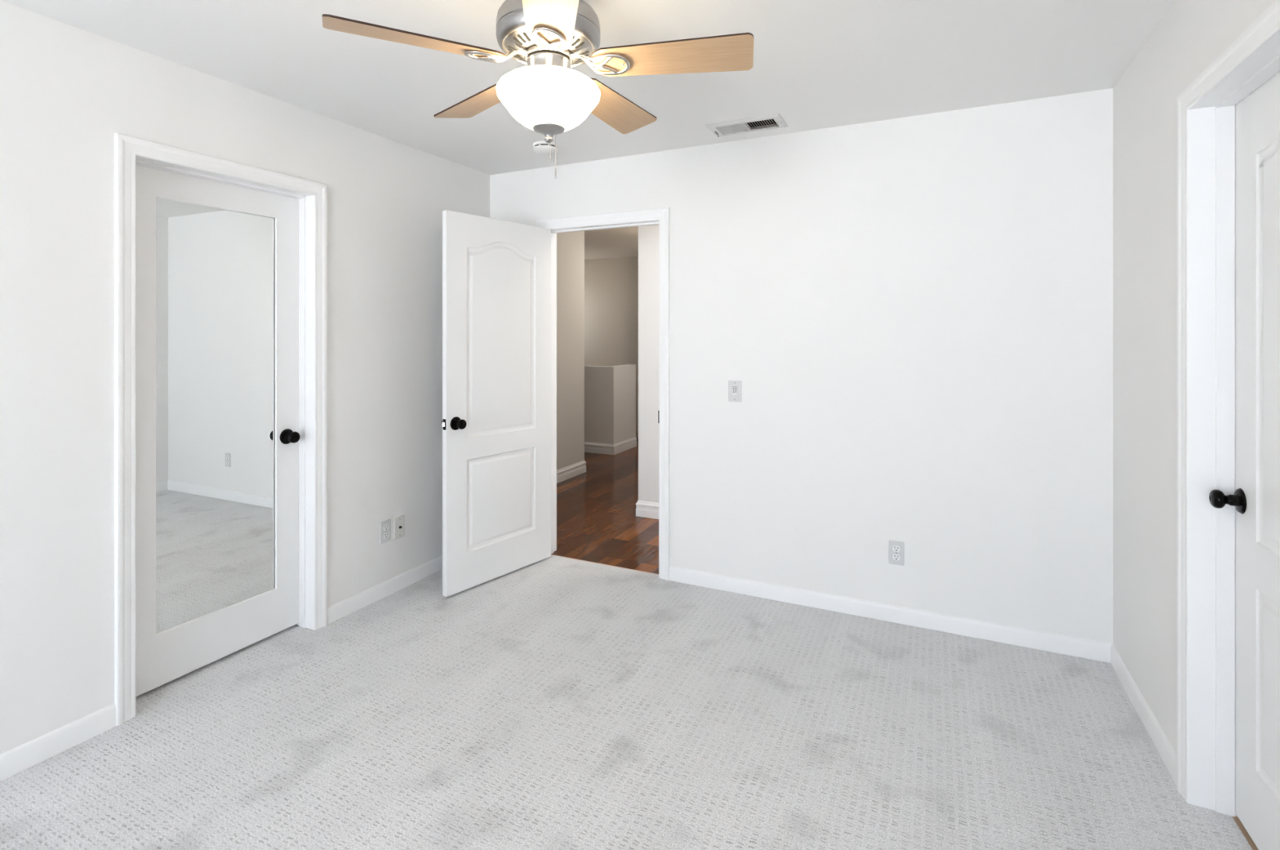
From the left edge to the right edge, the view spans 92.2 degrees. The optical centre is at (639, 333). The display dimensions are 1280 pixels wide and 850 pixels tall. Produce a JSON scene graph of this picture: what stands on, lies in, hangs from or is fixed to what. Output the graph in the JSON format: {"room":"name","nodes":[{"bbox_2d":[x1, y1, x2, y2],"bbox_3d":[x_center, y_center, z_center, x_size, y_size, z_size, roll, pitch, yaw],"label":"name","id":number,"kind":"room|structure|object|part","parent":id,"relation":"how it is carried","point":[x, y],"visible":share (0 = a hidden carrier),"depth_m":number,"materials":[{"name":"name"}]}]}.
{"room":"empty bedroom","nodes":[
{"label":"empty bedroom","id":0,"kind":"room"},
{"bbox_2d":[0,0,489,754],"bbox_3d":[-2.670,0.186,0.673,0.120,2.460,7.550,0,0,26],"label":"wall","id":1,"kind":"structure","parent":0,"point":[66,91],"depth_m":2.17,"materials":[{"name":"white paint"}]},
{"bbox_2d":[135,164,300,697],"bbox_3d":[-1.768,0.365,2.614,0.102,2.029,0.713,0,0,26],"label":"door","id":2,"kind":"structure","parent":1,"relation":"in","point":[217,435],"depth_m":2.60,"materials":[{"name":"white paint"}]},
{"bbox_2d":[155,195,277,636],"bbox_3d":[-1.786,0.321,2.624,0.010,1.717,0.494,0,0,26],"label":"mirror","id":3,"kind":"object","parent":2,"relation":"attached to","point":[216,263],"depth_m":2.60,"materials":[{"name":"silver mirror"}]},
{"bbox_3d":[-1.625,0.481,2.873,0.067,0.071,0.071,0,0,26],"label":"knob","id":4,"kind":"part","parent":2,"relation":"part of","materials":[{"name":"black metal"}]},
{"bbox_2d":[114,133,327,725],"bbox_3d":[-1.739,0.340,2.600,0.136,2.112,0.845,0,0,26],"label":"door frame","id":5,"kind":"structure","parent":1,"relation":"attached to","point":[130,152],"depth_m":2.50,"materials":[{"name":"white paint"}]},
{"bbox_2d":[0,555,442,781],"bbox_3d":[-2.585,1.356,0.698,0.011,0.080,7.429,0,0,26],"label":"baseboard","id":6,"kind":"structure","parent":1,"relation":"attached to","point":[14,761],"depth_m":2.13,"materials":[{"name":"white paint"}]},
{"bbox_2d":[379,519,391,543],"bbox_3d":[-1.353,1.052,3.278,0.008,0.114,0.070,0,0,26],"label":"wall outlet","id":7,"kind":"object","parent":1,"relation":"attached to","point":[385,526],"visible":1,"depth_m":3.27,"materials":[{"name":"white plastic"}]},
{"bbox_2d":[383,532,388,538],"bbox_3d":[-1.351,1.073,3.277,0.003,0.028,0.034,0,0,26],"label":"receptacle","id":8,"kind":"object","parent":7,"relation":"attached to","point":[385,534],"depth_m":3.28,"materials":[{"name":"white plastic"}]},
{"bbox_2d":[383,524,388,530],"bbox_3d":[-1.351,1.032,3.277,0.003,0.028,0.034,0,0,26],"label":"receptacle","id":9,"kind":"object","parent":7,"relation":"attached to","point":[385,526],"depth_m":3.28,"materials":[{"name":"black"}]},
{"bbox_2d":[393,515,404,538],"bbox_3d":[-1.308,1.054,3.359,0.019,0.114,0.070,0,0,26],"label":"cable plate","id":10,"kind":"object","parent":1,"relation":"attached to","point":[398,522],"visible":1,"depth_m":3.35,"materials":[{"name":"white plastic"}]},
{"bbox_2d":[556,231,584,470],"bbox_3d":[-1.051,0.186,5.334,0.120,2.460,2.018,0,0,26],"label":"wall","id":11,"kind":"structure","parent":0,"point":[570,245],"depth_m":5.98,"materials":[{"name":"white paint"}]},
{"bbox_2d":[556,460,586,483],"bbox_3d":[-1.041,1.336,5.338,0.135,0.120,2.033,0,0,26],"label":"baseboard","id":12,"kind":"structure","parent":11,"relation":"attached to","point":[564,473],"depth_m":5.97,"materials":[{"name":"white paint"}]},
{"bbox_2d":[0,0,1177,259],"bbox_3d":[-0.924,-1.074,2.216,6.820,0.060,12.000,0,0,26],"label":"ceiling","id":13,"kind":"structure","parent":0,"point":[818,64],"depth_m":2.35,"materials":[{"name":"white paint"}]},
{"bbox_2d":[322,0,753,179],"bbox_3d":[-0.243,-0.743,1.791,1.160,0.602,1.108,0,0,26],"label":"ceiling fan","id":14,"kind":"object","parent":13,"relation":"hanging from","point":[548,97],"visible":1,"depth_m":1.68,"materials":[{"name":"brown wood"}]},
{"bbox_3d":[-0.576,-0.762,1.599,0.442,0.039,0.144,0,0,-27],"label":"blade","id":15,"kind":"part","parent":14,"relation":"part of","materials":[{"name":"brown wood"}]},
{"bbox_3d":[-0.509,-0.762,2.009,0.144,0.039,0.442,0,0,-45],"label":"blade","id":16,"kind":"part","parent":14,"relation":"part of","materials":[{"name":"brown wood"}]},
{"bbox_3d":[-0.260,-0.660,1.758,0.294,0.146,0.294,0,0,26],"label":"lamp shade","id":17,"kind":"part","parent":14,"relation":"part of","materials":[{"name":"white glass"}]},
{"bbox_3d":[-0.207,-0.762,1.409,0.144,0.039,0.442,0,0,-9],"label":"blade","id":18,"kind":"part","parent":14,"relation":"part of","materials":[{"name":"brown wood"}]},
{"bbox_3d":[-0.242,-0.524,1.762,0.003,0.102,0.003,0,0,26],"label":"pull chain","id":19,"kind":"part","parent":14,"relation":"part of","materials":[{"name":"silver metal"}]},
{"bbox_3d":[-0.098,-0.762,2.072,0.144,0.039,0.442,0,0,27],"label":"blade","id":20,"kind":"part","parent":14,"relation":"part of","materials":[{"name":"brown wood"}]},
{"bbox_3d":[0.088,-0.762,1.701,0.442,0.039,0.144,0,0,9],"label":"blade","id":21,"kind":"part","parent":14,"relation":"part of","materials":[{"name":"brown wood"}]},
{"bbox_2d":[532,141,558,154],"bbox_3d":[-0.522,-1.022,3.404,0.140,0.044,0.140,0,0,26],"label":"smoke detector","id":22,"kind":"object","parent":13,"relation":"attached to","point":[539,147],"visible":0.94,"depth_m":3.36,"materials":[{"name":"white plastic"}]},
{"bbox_2d":[705,113,787,137],"bbox_3d":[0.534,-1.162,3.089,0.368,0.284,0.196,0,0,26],"label":"ceiling vent","id":23,"kind":"object","parent":13,"relation":"in","point":[741,126],"visible":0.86,"depth_m":3.10,"materials":[{"name":"white metal"}]},
{"bbox_2d":[584,364,635,444],"bbox_3d":[-0.962,0.898,7.751,1.736,1.035,0.585,0,0,26],"label":"wall","id":24,"kind":"structure","parent":0,"point":[610,391],"depth_m":7.24,"materials":[{"name":"white paint"}]},
{"bbox_2d":[584,436,636,454],"bbox_3d":[-0.958,1.336,7.741,1.751,0.120,0.600,0,0,26],"label":"baseboard","id":25,"kind":"structure","parent":24,"relation":"attached to","point":[592,447],"depth_m":7.21,"materials":[{"name":"white paint"}]},
{"bbox_2d":[584,224,658,502],"bbox_3d":[0.748,0.186,5.711,6.820,2.460,4.251,0,0,26],"label":"wall","id":26,"kind":"structure","parent":0,"point":[611,284],"depth_m":8.31,"materials":[{"name":"beige paint"}]},
{"bbox_2d":[635,500,658,519],"bbox_3d":[2.127,1.336,5.102,3.565,0.120,2.560,0,0,26],"label":"baseboard","id":27,"kind":"structure","parent":26,"relation":"attached to","point":[649,509],"depth_m":4.68,"materials":[{"name":"white paint"}]},
{"bbox_2d":[656,366,658,382],"bbox_3d":[0.154,0.308,4.638,0.075,0.116,0.009,0,0,26],"label":"light switch","id":28,"kind":"object","parent":26,"relation":"attached to","point":[657,367],"visible":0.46,"depth_m":4.65,"materials":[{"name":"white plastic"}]},
{"bbox_2d":[0,437,1252,849],"bbox_3d":[-0.907,1.406,2.252,6.820,0.020,11.920,0,0,26],"label":"floor","id":29,"kind":"structure","parent":0,"point":[553,702],"depth_m":2.13,"materials":[{"name":"grey carpet"}]},
{"bbox_2d":[551,554,658,574],"bbox_3d":[-0.225,1.405,3.728,0.777,0.022,0.008,0,0,26],"label":"threshold","id":30,"kind":"object","parent":29,"relation":"on","point":[551,554],"visible":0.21,"depth_m":3.72,"materials":[{"name":"beige wood"}]},
{"bbox_2d":[489,88,1113,643],"bbox_3d":[-0.195,0.186,3.740,6.820,2.460,0.120,0,0,26],"label":"wall","id":31,"kind":"structure","parent":0,"point":[913,315],"depth_m":2.98,"materials":[{"name":"white paint"}]},
{"bbox_2d":[441,209,551,596],"bbox_3d":[-0.780,0.366,3.523,0.168,2.032,0.773,0,0,42],"label":"door","id":32,"kind":"structure","parent":31,"relation":"in","point":[496,420],"depth_m":3.48,"materials":[{"name":"white paint"}]},
{"bbox_3d":[-0.954,0.477,3.258,0.067,0.071,0.071,0,0,38],"label":"knob","id":33,"kind":"part","parent":32,"relation":"part of","materials":[{"name":"black metal"}]},
{"bbox_2d":[536,207,669,580],"bbox_3d":[-0.217,0.340,3.743,0.907,2.112,0.138,0,0,26],"label":"door frame","id":34,"kind":"structure","parent":31,"relation":"attached to","point":[660,216],"depth_m":3.52,"materials":[{"name":"white paint"}]},
{"bbox_2d":[728,380,742,401],"bbox_3d":[0.512,0.310,3.328,0.073,0.114,0.012,0,0,26],"label":"light switch","id":35,"kind":"object","parent":31,"relation":"attached to","point":[735,387],"visible":1,"depth_m":3.33,"materials":[{"name":"white plastic"}]},
{"bbox_2d":[668,565,1112,662],"bbox_3d":[0.509,1.356,3.330,3.323,0.080,0.011,0,0,26],"label":"baseboard","id":36,"kind":"structure","parent":31,"relation":"attached to","point":[1086,648],"depth_m":2.96,"materials":[{"name":"white paint"}]},
{"bbox_2d":[888,539,904,565],"bbox_3d":[1.241,1.060,2.982,0.070,0.114,0.008,0,0,26],"label":"wall outlet","id":37,"kind":"object","parent":31,"relation":"attached to","point":[896,548],"visible":1,"depth_m":2.98,"materials":[{"name":"white plastic"}]},
{"bbox_2d":[892,554,900,560],"bbox_3d":[1.240,1.081,2.980,0.034,0.028,0.003,0,0,26],"label":"receptacle","id":38,"kind":"object","parent":37,"relation":"attached to","point":[895,557],"depth_m":2.98,"materials":[{"name":"white plastic"}]},
{"bbox_2d":[892,545,900,551],"bbox_3d":[1.240,1.040,2.980,0.034,0.028,0.003,0,0,26],"label":"receptacle","id":39,"kind":"object","parent":37,"relation":"attached to","point":[895,548],"depth_m":2.98,"materials":[{"name":"white plastic"}]},
{"bbox_2d":[1113,0,1275,816],"bbox_3d":[0.436,0.186,-0.813,0.120,2.460,7.550,0,0,26],"label":"wall","id":40,"kind":"structure","parent":0,"point":[1193,34],"depth_m":2.16,"materials":[{"name":"white paint"}]},
{"bbox_2d":[1110,643,1177,786],"bbox_3d":[0.403,1.356,-0.731,0.011,0.080,7.429,0,0,26],"label":"baseboard","id":41,"kind":"structure","parent":40,"relation":"attached to","point":[1162,743],"depth_m":2.18,"materials":[{"name":"white paint"}]},
{"bbox_2d":[1177,0,1279,816],"bbox_3d":[1.518,0.334,1.466,0.136,2.125,0.880,0,0,26],"label":"door frame","id":42,"kind":"structure","parent":40,"relation":"attached to","point":[1206,108],"depth_m":1.81,"materials":[{"name":"white paint"}]},
{"bbox_2d":[1208,71,1279,849],"bbox_3d":[1.547,0.360,1.453,0.102,2.047,0.746,0,0,26],"label":"door","id":43,"kind":"structure","parent":40,"relation":"in","point":[1255,499],"depth_m":1.66,"materials":[{"name":"white paint"}]},
{"bbox_3d":[1.675,0.474,1.761,0.067,0.071,0.071,0,0,26],"label":"knob","id":44,"kind":"part","parent":43,"relation":"part of","materials":[{"name":"black metal"}]},
{"bbox_3d":[1.899,1.417,1.253,0.765,0.018,1.300,0,0,26],"label":"floor","id":45,"kind":"structure","parent":0,"visible":0},
{"bbox_2d":[1232,816,1258,849],"bbox_3d":[1.568,1.407,1.441,0.033,0.018,0.754,0,0,26],"label":"threshold","id":46,"kind":"object","parent":45,"relation":"on","point":[1249,839],"visible":0.4,"depth_m":1.72,"materials":[{"name":"beige wood"}]}
]}

